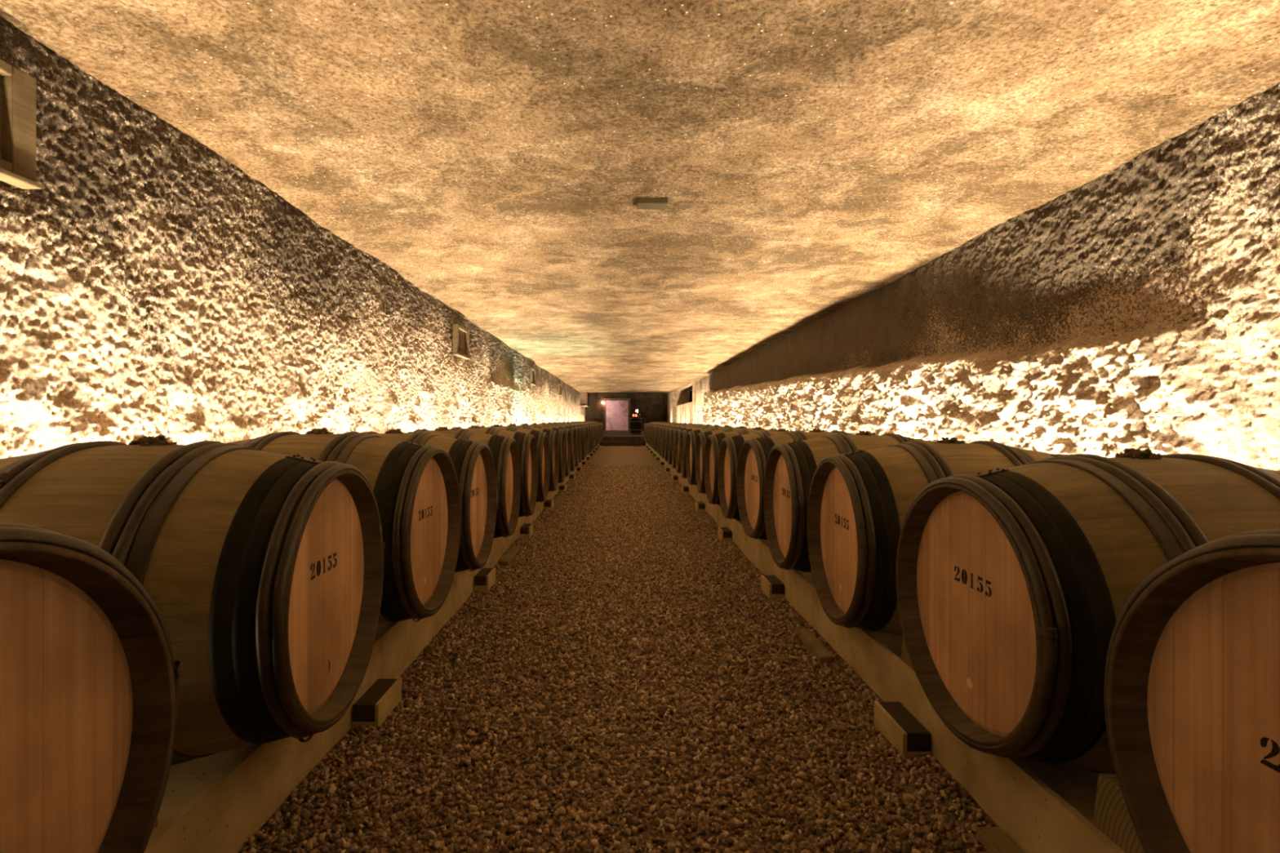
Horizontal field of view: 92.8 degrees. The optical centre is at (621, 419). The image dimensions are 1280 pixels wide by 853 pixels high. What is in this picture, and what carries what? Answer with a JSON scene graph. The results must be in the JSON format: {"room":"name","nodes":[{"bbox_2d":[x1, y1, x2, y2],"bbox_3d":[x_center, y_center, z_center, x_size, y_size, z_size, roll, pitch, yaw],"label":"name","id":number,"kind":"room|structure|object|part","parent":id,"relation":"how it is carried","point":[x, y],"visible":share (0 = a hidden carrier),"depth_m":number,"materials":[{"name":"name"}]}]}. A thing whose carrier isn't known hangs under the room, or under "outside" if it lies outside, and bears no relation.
{"room":"wine cellar","nodes":[
{"label":"wine cellar","id":0,"kind":"room"},
{"bbox_2d":[0,15,580,458],"bbox_3d":[-2.314,-0.348,16.950,0.190,2.736,37.900,0,0,0],"label":"wall","id":1,"kind":"structure","parent":0,"point":[152,286],"depth_m":3.29,"materials":[{"name":"beige stone"}]},
{"bbox_2d":[0,58,42,189],"bbox_3d":[-2.380,-1.126,2.060,0.180,0.428,0.700,0,0,0],"label":"window","id":2,"kind":"structure","parent":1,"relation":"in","point":[17,88],"depth_m":2.32,"materials":[{"name":"brown wood"}]},
{"bbox_3d":[-2.410,-1.135,2.060,0.120,0.350,0.490,0,0,0],"label":"panel","id":3,"kind":"part","parent":2,"relation":"part of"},
{"bbox_3d":[-2.330,-0.921,2.060,0.080,0.018,0.700,0,0,0],"label":"sill","id":4,"kind":"part","parent":2,"relation":"part of","materials":[{"name":"brown wood"}]},
{"bbox_2d":[452,324,470,359],"bbox_3d":[-2.380,-1.126,8.860,0.180,0.428,0.700,0,0,0],"label":"air vent","id":5,"kind":"object","parent":1,"relation":"in","point":[460,335],"visible":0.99,"depth_m":8.78,"materials":[{"name":"brown wood"}]},
{"bbox_3d":[-2.330,-0.921,8.860,0.080,0.018,0.700,0,0,0],"label":"sill","id":6,"kind":"part","parent":5,"relation":"part of","materials":[{"name":"brown wood"}]},
{"bbox_3d":[-2.410,-1.135,8.860,0.120,0.350,0.490,0,0,0],"label":"panel","id":7,"kind":"part","parent":5,"relation":"part of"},
{"bbox_2d":[529,367,536,385],"bbox_3d":[-2.380,-1.126,15.940,0.180,0.428,0.700,0,0,0],"label":"air vent","id":8,"kind":"object","parent":1,"relation":"in","point":[532,381],"visible":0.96,"depth_m":15.92,"materials":[{"name":"brown wood"}]},
{"bbox_2d":[558,383,562,395],"bbox_3d":[-2.380,-1.126,22.940,0.180,0.428,0.700,0,0,0],"label":"air vent","id":9,"kind":"object","parent":1,"relation":"in","point":[559,384],"visible":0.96,"depth_m":22.80,"materials":[{"name":"brown wood"}]},
{"bbox_2d":[579,391,587,421],"bbox_3d":[-2.305,-0.315,35.200,0.530,2.770,1.400,0,0,0],"label":"pier","id":10,"kind":"object","parent":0,"point":[584,396],"visible":0.25,"depth_m":34.60,"materials":[{"name":"beige paint"}]},
{"bbox_2d":[605,400,628,429],"bbox_3d":[-0.200,-0.630,37.400,4.800,3.400,2.200,0,0,0],"label":"wall","id":11,"kind":"structure","parent":0,"point":[617,411],"depth_m":38.30,"materials":[{"name":"pink paint"}]},
{"bbox_2d":[238,445,998,852],"bbox_3d":[0.315,0.954,10.450,5.570,0.056,24.900,0,0,0],"label":"floor","id":12,"kind":"structure","parent":0,"point":[609,455],"depth_m":1.72,"materials":[{"name":"brown gravel"}]},
{"bbox_2d":[144,444,599,852],"bbox_3d":[-0.996,0.875,10.825,0.328,0.249,22.850,0,0,0],"label":"rail","id":13,"kind":"object","parent":12,"relation":"on","point":[213,803],"visible":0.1,"depth_m":1.41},
{"bbox_2d":[0,522,183,852],"bbox_3d":[-1.100,0.410,0.614,0.885,0.740,0.722,0,0,2],"label":"wine barrel","id":14,"kind":"object","parent":13,"relation":"on","point":[90,697],"visible":1,"depth_m":0.78,"materials":[{"name":"brown wood"}]},
{"bbox_2d":[0,434,385,765],"bbox_3d":[-1.105,0.405,1.435,0.885,0.740,0.722,0,0,-4],"label":"wine barrel","id":15,"kind":"object","parent":13,"relation":"on","point":[263,571],"visible":0.79,"depth_m":1.22,"materials":[{"name":"brown wood"}]},
{"bbox_3d":[-0.754,0.095,1.450,0.074,0.020,0.036,0,0,-4],"label":"hoop plate","id":16,"kind":"part","parent":15,"relation":"part of","materials":[{"name":"grey metal"}]},
{"bbox_2d":[226,427,462,624],"bbox_3d":[-1.112,0.398,2.241,0.885,0.740,0.722,0,0,1],"label":"wine barrel","id":17,"kind":"object","parent":13,"relation":"on","point":[415,486],"visible":0.44,"depth_m":2.10,"materials":[{"name":"brown wood"}]},
{"bbox_3d":[-0.761,0.088,2.226,0.074,0.020,0.036,0,0,1],"label":"hoop plate","id":18,"kind":"part","parent":17,"relation":"part of","materials":[{"name":"grey metal"}]},
{"bbox_2d":[363,428,497,572],"bbox_3d":[-1.115,0.413,2.993,0.885,0.740,0.722,0,0,0],"label":"wine barrel","id":19,"kind":"object","parent":13,"relation":"on","point":[473,461],"visible":0.31,"depth_m":2.93,"materials":[{"name":"brown wood"}]},
{"bbox_2d":[404,426,520,538],"bbox_3d":[-1.118,0.412,3.805,0.885,0.740,0.722,0,0,-1],"label":"wine barrel","id":20,"kind":"object","parent":13,"relation":"on","point":[504,451],"visible":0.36,"depth_m":3.71,"materials":[{"name":"brown wood"}]},
{"bbox_2d":[448,425,537,517],"bbox_3d":[-1.109,0.409,4.582,0.885,0.740,0.722,0,0,-1],"label":"wine barrel","id":21,"kind":"object","parent":13,"relation":"on","point":[526,444],"visible":0.23,"depth_m":4.47,"materials":[{"name":"brown wood"}]},
{"bbox_2d":[478,424,550,502],"bbox_3d":[-1.110,0.409,5.376,0.885,0.740,0.722,0,0,0],"label":"wine barrel","id":22,"kind":"object","parent":13,"relation":"on","point":[541,437],"visible":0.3,"depth_m":5.30,"materials":[{"name":"brown wood"}]},
{"bbox_2d":[499,423,559,491],"bbox_3d":[-1.105,0.409,6.165,0.885,0.740,0.722,0,0,0],"label":"wine barrel","id":23,"kind":"object","parent":13,"relation":"on","point":[553,437],"visible":0.25,"depth_m":6.09,"materials":[{"name":"brown wood"}]},
{"bbox_2d":[517,423,566,483],"bbox_3d":[-1.104,0.409,6.962,0.885,0.740,0.722,0,0,0],"label":"wine barrel","id":24,"kind":"object","parent":13,"relation":"on","point":[561,433],"visible":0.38,"depth_m":6.89,"materials":[{"name":"brown wood"}]},
{"bbox_2d":[528,422,571,476],"bbox_3d":[-1.113,0.409,7.755,0.885,0.740,0.722,0,0,1],"label":"wine barrel","id":25,"kind":"object","parent":13,"relation":"on","point":[567,433],"visible":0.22,"depth_m":7.76,"materials":[{"name":"brown wood"}]},
{"bbox_2d":[539,422,576,471],"bbox_3d":[-1.105,0.409,8.538,0.885,0.740,0.722,0,0,1],"label":"wine barrel","id":26,"kind":"object","parent":13,"relation":"on","point":[573,437],"visible":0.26,"depth_m":8.51,"materials":[{"name":"brown wood"}]},
{"bbox_2d":[538,422,579,466],"bbox_3d":[-1.111,0.409,9.331,0.885,0.740,0.722,0,0,0],"label":"wine barrel","id":27,"kind":"object","parent":13,"relation":"on","point":[576,428],"visible":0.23,"depth_m":9.31,"materials":[{"name":"brown wood"}]},
{"bbox_2d":[545,422,582,463],"bbox_3d":[-1.118,0.409,10.124,0.885,0.740,0.722,0,0,-1],"label":"wine barrel","id":28,"kind":"object","parent":13,"relation":"on","point":[579,427],"visible":0.17,"depth_m":10.09,"materials":[{"name":"brown wood"}]},
{"bbox_2d":[557,422,585,460],"bbox_3d":[-1.107,0.409,10.893,0.885,0.740,0.722,0,0,-1],"label":"wine barrel","id":29,"kind":"object","parent":13,"relation":"on","point":[583,428],"visible":0.17,"depth_m":10.79,"materials":[{"name":"brown wood"}]},
{"bbox_2d":[562,422,587,457],"bbox_3d":[-1.117,0.409,11.713,0.885,0.740,0.722,0,0,1],"label":"wine barrel","id":30,"kind":"object","parent":13,"relation":"on","point":[585,426],"visible":0.12,"depth_m":11.86,"materials":[{"name":"brown wood"}]},
{"bbox_2d":[561,422,590,455],"bbox_3d":[-1.118,0.409,12.491,0.885,0.740,0.722,0,0,1],"label":"wine barrel","id":31,"kind":"object","parent":13,"relation":"on","point":[588,426],"visible":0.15,"depth_m":12.69,"materials":[{"name":"brown wood"}]},
{"bbox_2d":[568,421,591,453],"bbox_3d":[-1.103,0.409,13.266,0.885,0.740,0.722,0,0,-1],"label":"wine barrel","id":32,"kind":"object","parent":13,"relation":"on","point":[590,426],"visible":0.2,"depth_m":13.18,"materials":[{"name":"brown wood"}]},
{"bbox_2d":[573,421,593,450],"bbox_3d":[-1.104,0.409,14.052,0.885,0.740,0.722,0,0,-1],"label":"wine barrel","id":33,"kind":"object","parent":13,"relation":"on","point":[573,421],"visible":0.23,"depth_m":14.00,"materials":[{"name":"brown wood"}]},
{"bbox_2d":[575,421,595,448],"bbox_3d":[-1.105,0.409,14.868,0.885,0.740,0.722,0,0,1],"label":"wine barrel","id":34,"kind":"object","parent":13,"relation":"on","point":[575,421],"visible":0.18,"depth_m":14.82,"materials":[{"name":"brown wood"}]},
{"bbox_2d":[577,421,596,448],"bbox_3d":[-1.106,0.409,15.634,0.885,0.740,0.722,0,0,-1],"label":"wine barrel","id":35,"kind":"object","parent":13,"relation":"on","point":[578,421],"visible":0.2,"depth_m":15.56,"materials":[{"name":"brown wood"}]},
{"bbox_2d":[579,421,597,446],"bbox_3d":[-1.105,0.409,16.429,0.885,0.740,0.722,0,0,-1],"label":"wine barrel","id":36,"kind":"object","parent":13,"relation":"on","point":[580,421],"visible":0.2,"depth_m":16.39,"materials":[{"name":"brown wood"}]},
{"bbox_2d":[582,421,598,444],"bbox_3d":[-1.106,0.409,17.217,0.885,0.740,0.722,0,0,-1],"label":"wine barrel","id":37,"kind":"object","parent":13,"relation":"on","point":[582,421],"visible":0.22,"depth_m":16.98,"materials":[{"name":"brown wood"}]},
{"bbox_2d":[584,421,599,444],"bbox_3d":[-1.104,0.409,18.023,0.885,0.740,0.722,0,0,1],"label":"wine barrel","id":38,"kind":"object","parent":13,"relation":"on","point":[584,421],"visible":0.18,"depth_m":17.99,"materials":[{"name":"brown wood"}]},
{"bbox_2d":[586,421,601,441],"bbox_3d":[-1.117,0.409,19.609,0.885,0.740,0.722,0,0,1],"label":"wine barrel","id":39,"kind":"object","parent":13,"relation":"on","point":[587,421],"visible":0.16,"depth_m":19.54,"materials":[{"name":"brown wood"}]},
{"bbox_2d":[590,421,602,441],"bbox_3d":[-1.105,0.409,20.392,0.885,0.740,0.722,0,0,-1],"label":"wine barrel","id":40,"kind":"object","parent":13,"relation":"on","point":[590,421],"visible":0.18,"depth_m":20.38,"materials":[{"name":"brown wood"}]},
{"bbox_2d":[351,677,401,728],"bbox_3d":[-0.789,0.938,1.970,0.082,0.124,0.200,0,0,0],"label":"wooden block","id":41,"kind":"object","parent":12,"relation":"on","point":[373,708],"visible":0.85,"depth_m":1.92,"materials":[{"name":"brown wood"}]},
{"bbox_2d":[473,567,495,591],"bbox_3d":[-0.789,0.938,3.510,0.082,0.124,0.200,0,0,0],"label":"concrete footing","id":42,"kind":"object","parent":12,"relation":"on","point":[485,579],"visible":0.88,"depth_m":3.42,"materials":[{"name":"beige concrete"}]},
{"bbox_2d":[498,546,519,565],"bbox_3d":[-0.775,0.963,4.200,0.060,0.075,0.450,0,0,0],"label":"stub","id":43,"kind":"object","parent":12,"relation":"on","point":[510,554],"visible":0.56,"depth_m":4.13,"materials":[{"name":"brown wood"}]},
{"bbox_2d":[520,523,533,537],"bbox_3d":[-0.789,0.938,5.050,0.082,0.124,0.200,0,0,0],"label":"concrete footing","id":44,"kind":"object","parent":12,"relation":"on","point":[526,530],"visible":0.83,"depth_m":4.95,"materials":[{"name":"beige concrete"}]},
{"bbox_2d":[544,499,553,509],"bbox_3d":[-0.789,0.938,6.590,0.082,0.124,0.200,0,0,0],"label":"concrete footing","id":45,"kind":"object","parent":12,"relation":"on","point":[548,504],"visible":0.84,"depth_m":6.49,"materials":[{"name":"beige concrete"}]},
{"bbox_2d":[559,484,566,490],"bbox_3d":[-0.789,0.938,8.130,0.082,0.124,0.200,0,0,0],"label":"concrete footing","id":46,"kind":"object","parent":12,"relation":"on","point":[562,487],"visible":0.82,"depth_m":8.04,"materials":[{"name":"beige concrete"}]},
{"bbox_2d":[568,474,575,479],"bbox_3d":[-0.789,0.938,9.670,0.082,0.124,0.200,0,0,0],"label":"concrete footing","id":47,"kind":"object","parent":12,"relation":"on","point":[572,477],"visible":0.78,"depth_m":9.57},
{"bbox_2d":[576,466,582,471],"bbox_3d":[-0.789,0.938,11.210,0.082,0.124,0.200,0,0,0],"label":"concrete footing","id":48,"kind":"object","parent":12,"relation":"on","point":[578,468],"visible":0.77,"depth_m":11.11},
{"bbox_2d":[242,463,995,852],"bbox_3d":[0.017,0.951,6.951,1.700,0.087,12.122,0,0,0],"label":"gravel","id":49,"kind":"object","parent":12,"relation":"on","point":[282,837],"visible":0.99,"depth_m":1.96,"materials":[{"name":"brown gravel"}]},
{"bbox_2d":[599,440,645,446],"bbox_3d":[0.000,0.896,22.550,2.300,0.188,0.500,0,0,0],"label":"stone step","id":50,"kind":"structure","parent":12,"relation":"on","point":[614,443],"depth_m":22.30,"materials":[{"name":"brown stone"}]},
{"bbox_2d":[665,467,670,472],"bbox_3d":[0.826,0.938,11.040,0.082,0.124,0.200,0,0,0],"label":"concrete footing","id":51,"kind":"object","parent":12,"relation":"on","point":[667,469],"visible":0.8,"depth_m":10.94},
{"bbox_2d":[671,475,678,481],"bbox_3d":[0.826,0.938,9.500,0.082,0.124,0.200,0,0,0],"label":"concrete footing","id":52,"kind":"object","parent":12,"relation":"on","point":[674,477],"visible":0.82,"depth_m":9.40,"materials":[{"name":"beige concrete"}]},
{"bbox_2d":[681,485,688,493],"bbox_3d":[0.826,0.938,7.960,0.082,0.124,0.200,0,0,0],"label":"concrete footing","id":53,"kind":"object","parent":12,"relation":"on","point":[684,489],"visible":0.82,"depth_m":7.86,"materials":[{"name":"beige concrete"}]},
{"bbox_2d":[695,501,705,511],"bbox_3d":[0.826,0.938,6.420,0.082,0.124,0.200,0,0,0],"label":"concrete footing","id":54,"kind":"object","parent":12,"relation":"on","point":[700,506],"visible":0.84,"depth_m":6.33,"materials":[{"name":"beige concrete"}]},
{"bbox_2d":[718,526,732,542],"bbox_3d":[0.826,0.938,4.880,0.082,0.124,0.200,0,0,0],"label":"concrete footing","id":55,"kind":"object","parent":12,"relation":"on","point":[725,534],"visible":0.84,"depth_m":4.79,"materials":[{"name":"beige concrete"}]},
{"bbox_2d":[760,574,784,599],"bbox_3d":[0.826,0.938,3.340,0.082,0.124,0.200,0,0,0],"label":"concrete footing","id":56,"kind":"object","parent":12,"relation":"on","point":[771,586],"visible":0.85,"depth_m":3.26,"materials":[{"name":"beige concrete"}]},
{"bbox_2d":[797,628,834,664],"bbox_3d":[0.800,0.961,2.530,0.055,0.078,0.320,0,0,0],"label":"stub","id":57,"kind":"object","parent":12,"relation":"on","point":[813,644],"visible":0.6,"depth_m":2.49,"materials":[{"name":"brown wood"}]},
{"bbox_2d":[645,442,1125,852],"bbox_3d":[1.034,0.880,10.825,0.332,0.240,22.850,0,0,0],"label":"rail","id":58,"kind":"object","parent":12,"relation":"on","point":[1042,807],"visible":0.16,"depth_m":1.51,"materials":[{"name":"brown wood"}]},
{"bbox_2d":[644,422,659,443],"bbox_3d":[1.207,0.432,19.627,0.885,0.740,0.722,0,0,-1],"label":"wine barrel","id":59,"kind":"object","parent":58,"relation":"on","point":[655,422],"visible":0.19,"depth_m":19.59,"materials":[{"name":"brown wood"}]},
{"bbox_2d":[646,422,661,444],"bbox_3d":[1.218,0.432,18.812,0.885,0.740,0.722,0,0,1],"label":"wine barrel","id":60,"kind":"object","parent":58,"relation":"on","point":[656,422],"visible":0.14,"depth_m":18.79,"materials":[{"name":"brown wood"}]},
{"bbox_2d":[648,422,666,445],"bbox_3d":[1.209,0.432,17.233,0.885,0.740,0.722,0,0,1],"label":"wine barrel","id":61,"kind":"object","parent":58,"relation":"on","point":[664,422],"visible":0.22,"depth_m":17.17,"materials":[{"name":"brown wood"}]},
{"bbox_2d":[647,422,668,444],"bbox_3d":[1.214,0.432,18.031,0.885,0.740,0.722,0,0,0],"label":"wine barrel","id":62,"kind":"object","parent":58,"relation":"on","point":[661,422],"visible":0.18,"depth_m":17.93,"materials":[{"name":"brown wood"}]},
{"bbox_2d":[649,422,667,447],"bbox_3d":[1.214,0.432,16.453,0.885,0.740,0.722,0,0,-1],"label":"wine barrel","id":63,"kind":"object","parent":58,"relation":"on","point":[666,422],"visible":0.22,"depth_m":16.66,"materials":[{"name":"brown wood"}]},
{"bbox_2d":[651,422,670,448],"bbox_3d":[1.217,0.432,15.666,0.885,0.740,0.722,0,0,-1],"label":"wine barrel","id":64,"kind":"object","parent":58,"relation":"on","point":[668,422],"visible":0.16,"depth_m":15.86,"materials":[{"name":"brown wood"}]},
{"bbox_2d":[653,422,676,449],"bbox_3d":[1.214,0.432,14.864,0.885,0.740,0.722,0,0,0],"label":"wine barrel","id":65,"kind":"object","parent":58,"relation":"on","point":[670,422],"visible":0.16,"depth_m":14.82,"materials":[{"name":"brown wood"}]},
{"bbox_2d":[654,422,675,452],"bbox_3d":[1.207,0.432,14.085,0.885,0.740,0.722,0,0,0],"label":"wine barrel","id":66,"kind":"object","parent":58,"relation":"on","point":[655,426],"visible":0.22,"depth_m":13.93,"materials":[{"name":"brown wood"}]},
{"bbox_2d":[657,422,679,453],"bbox_3d":[1.216,0.432,13.282,0.885,0.740,0.722,0,0,1],"label":"wine barrel","id":67,"kind":"object","parent":58,"relation":"on","point":[658,427],"visible":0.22,"depth_m":13.21,"materials":[{"name":"brown wood"}]},
{"bbox_2d":[658,422,682,455],"bbox_3d":[1.214,0.432,12.508,0.885,0.740,0.722,0,0,0],"label":"wine barrel","id":68,"kind":"object","parent":58,"relation":"on","point":[660,427],"visible":0.18,"depth_m":12.47,"materials":[{"name":"brown wood"}]},
{"bbox_2d":[661,422,693,458],"bbox_3d":[1.208,0.432,11.724,0.885,0.740,0.722,0,0,0],"label":"wine barrel","id":69,"kind":"object","parent":58,"relation":"on","point":[664,427],"visible":0.2,"depth_m":11.68,"materials":[{"name":"brown wood"}]},
{"bbox_2d":[663,423,698,461],"bbox_3d":[1.211,0.432,10.931,0.885,0.740,0.722,0,0,0],"label":"wine barrel","id":70,"kind":"object","parent":58,"relation":"on","point":[665,434],"visible":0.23,"depth_m":10.86,"materials":[{"name":"brown wood"}]},
{"bbox_2d":[667,423,705,464],"bbox_3d":[1.216,0.432,10.126,0.885,0.740,0.722,0,0,1],"label":"wine barrel","id":71,"kind":"object","parent":58,"relation":"on","point":[669,430],"visible":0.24,"depth_m":10.05,"materials":[{"name":"brown wood"}]},
{"bbox_2d":[671,423,713,468],"bbox_3d":[1.215,0.432,9.340,0.885,0.740,0.722,0,0,0],"label":"wine barrel","id":72,"kind":"object","parent":58,"relation":"on","point":[673,430],"visible":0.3,"depth_m":9.28,"materials":[{"name":"brown wood"}]},
{"bbox_2d":[675,424,722,473],"bbox_3d":[1.212,0.432,8.559,0.885,0.740,0.722,0,0,-1],"label":"wine barrel","id":73,"kind":"object","parent":58,"relation":"on","point":[677,437],"visible":0.22,"depth_m":8.55,"materials":[{"name":"brown wood"}]},
{"bbox_2d":[680,424,721,478],"bbox_3d":[1.204,0.432,7.759,0.885,0.740,0.722,0,0,1],"label":"wine barrel","id":74,"kind":"object","parent":58,"relation":"on","point":[684,433],"visible":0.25,"depth_m":7.70,"materials":[{"name":"brown wood"}]},
{"bbox_2d":[685,425,737,485],"bbox_3d":[1.205,0.432,6.994,0.885,0.740,0.722,0,0,-1],"label":"wine barrel","id":75,"kind":"object","parent":58,"relation":"on","point":[691,437],"visible":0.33,"depth_m":6.91,"materials":[{"name":"brown wood"}]},
{"bbox_2d":[695,426,755,493],"bbox_3d":[1.217,0.432,6.172,0.885,0.740,0.722,0,0,0],"label":"wine barrel","id":76,"kind":"object","parent":58,"relation":"on","point":[702,437],"visible":0.22,"depth_m":6.12,"materials":[{"name":"brown wood"}]},
{"bbox_2d":[704,426,777,505],"bbox_3d":[1.212,0.434,5.411,0.885,0.740,0.722,0,0,-1],"label":"wine barrel","id":77,"kind":"object","parent":58,"relation":"on","point":[713,442],"visible":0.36,"depth_m":5.35,"materials":[{"name":"brown wood"}]},
{"bbox_2d":[718,428,804,519],"bbox_3d":[1.216,0.435,4.630,0.885,0.740,0.722,0,0,0],"label":"wine barrel","id":78,"kind":"object","parent":58,"relation":"on","point":[731,446],"visible":0.29,"depth_m":4.56,"materials":[{"name":"brown wood"}]},
{"bbox_2d":[736,427,854,539],"bbox_3d":[1.224,0.422,3.824,0.885,0.740,0.722,0,0,-3],"label":"wine barrel","id":79,"kind":"object","parent":58,"relation":"on","point":[754,453],"visible":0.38,"depth_m":3.77,"materials":[{"name":"brown wood"}]},
{"bbox_2d":[763,430,936,573],"bbox_3d":[1.210,0.422,3.029,0.885,0.740,0.722,0,0,0],"label":"wine barrel","id":80,"kind":"object","parent":58,"relation":"on","point":[790,467],"visible":0.34,"depth_m":2.91,"materials":[{"name":"brown wood"}]},
{"bbox_2d":[901,634,914,671],"bbox_3d":[0.937,0.733,1.837,0.100,0.150,0.210,0,0,0],"label":"chock","id":81,"kind":"object","parent":58,"relation":"on","point":[904,656],"visible":0.02,"depth_m":1.91,"materials":[{"name":"brown wood"}]},
{"bbox_2d":[807,436,1065,635],"bbox_3d":[1.204,0.432,2.233,0.885,0.740,0.722,0,0,1],"label":"wine barrel","id":82,"kind":"object","parent":58,"relation":"on","point":[860,501],"visible":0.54,"depth_m":2.07,"materials":[{"name":"brown wood"}]},
{"bbox_3d":[0.853,0.122,2.247,0.074,0.020,0.036,0,0,1],"label":"hoop plate","id":83,"kind":"part","parent":82,"relation":"part of","materials":[{"name":"grey metal"}]},
{"bbox_2d":[895,448,1279,773],"bbox_3d":[1.220,0.436,1.440,0.885,0.740,0.722,0,0,-1],"label":"wine barrel","id":84,"kind":"object","parent":58,"relation":"on","point":[1014,584],"visible":0.77,"depth_m":1.27,"materials":[{"name":"brown wood"}]},
{"bbox_3d":[0.869,0.126,1.441,0.074,0.020,0.036,0,0,-1],"label":"hoop plate","id":85,"kind":"part","parent":84,"relation":"part of","materials":[{"name":"grey metal"}]},
{"bbox_2d":[1093,773,1144,852],"bbox_3d":[0.937,0.733,1.050,0.100,0.150,0.210,0,0,0],"label":"chock","id":86,"kind":"object","parent":58,"relation":"on","point":[1112,818],"visible":0.2,"depth_m":1.10,"materials":[{"name":"brown wood"}]},
{"bbox_2d":[1103,528,1279,852],"bbox_3d":[1.203,0.430,0.670,0.885,0.740,0.722,0,0,0],"label":"wine barrel","id":87,"kind":"object","parent":58,"relation":"on","point":[1192,689],"visible":1,"depth_m":0.84,"materials":[{"name":"brown wood"}]},
{"bbox_2d":[874,701,932,757],"bbox_3d":[0.826,0.938,1.800,0.082,0.124,0.200,0,0,0],"label":"wooden block","id":88,"kind":"object","parent":12,"relation":"on","point":[899,726],"visible":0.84,"depth_m":1.75,"materials":[{"name":"brown wood"}]},
{"bbox_2d":[976,826,1022,852],"bbox_3d":[0.828,0.960,1.180,0.055,0.080,0.400,0,0,0],"label":"wooden block","id":89,"kind":"object","parent":12,"relation":"on","point":[993,839],"visible":0.87,"depth_m":1.33,"materials":[{"name":"brown wood"}]},
{"bbox_2d":[602,430,644,440],"bbox_3d":[0.365,0.828,29.350,5.670,0.385,13.100,0,0,0],"label":"step","id":90,"kind":"structure","parent":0,"point":[608,435],"depth_m":23.32,"materials":[{"name":"stone"}]},
{"bbox_2d":[629,416,641,435],"bbox_3d":[0.590,0.253,26.000,0.530,0.765,0.530,0,0,0],"label":"barrel","id":91,"kind":"object","parent":90,"relation":"on","point":[635,425],"visible":1,"depth_m":25.79,"materials":[{"name":"wood"}]},
{"bbox_2d":[585,392,667,430],"bbox_3d":[0.515,-0.340,36.250,6.770,2.820,0.700,0,0,0],"label":"wall","id":92,"kind":"structure","parent":0,"point":[651,406],"depth_m":35.90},
{"bbox_2d":[604,398,630,430],"bbox_3d":[-0.293,-0.318,35.920,1.567,1.905,0.160,0,0,0],"label":"door frame","id":93,"kind":"structure","parent":92,"relation":"in","point":[605,399],"depth_m":35.86,"materials":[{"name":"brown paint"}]},
{"bbox_2d":[0,0,1279,393],"bbox_3d":[0.315,-1.566,16.950,5.570,0.124,37.900,0,0,0],"label":"ceiling","id":94,"kind":"structure","parent":0,"point":[807,157],"depth_m":3.25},
{"bbox_2d":[636,197,667,209],"bbox_3d":[0.220,-1.595,4.470,0.220,0.060,0.140,0,0,0],"label":"ceiling plate","id":95,"kind":"object","parent":94,"relation":"attached to","point":[642,203],"visible":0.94,"depth_m":4.41,"materials":[{"name":"beige metal"}]},
{"bbox_2d":[667,382,695,423],"bbox_3d":[3.325,-0.340,30.450,1.250,2.820,11.500,0,0,0],"label":"wall","id":96,"kind":"structure","parent":0,"point":[680,410],"depth_m":32.02,"materials":[{"name":"beige paint"}]},
{"bbox_2d":[694,82,1279,471],"bbox_3d":[2.805,-0.348,11.350,0.483,2.736,26.700,0,0,0],"label":"wall","id":97,"kind":"structure","parent":0,"point":[1137,306],"depth_m":3.81,"materials":[{"name":"beige stone"}]}
]}

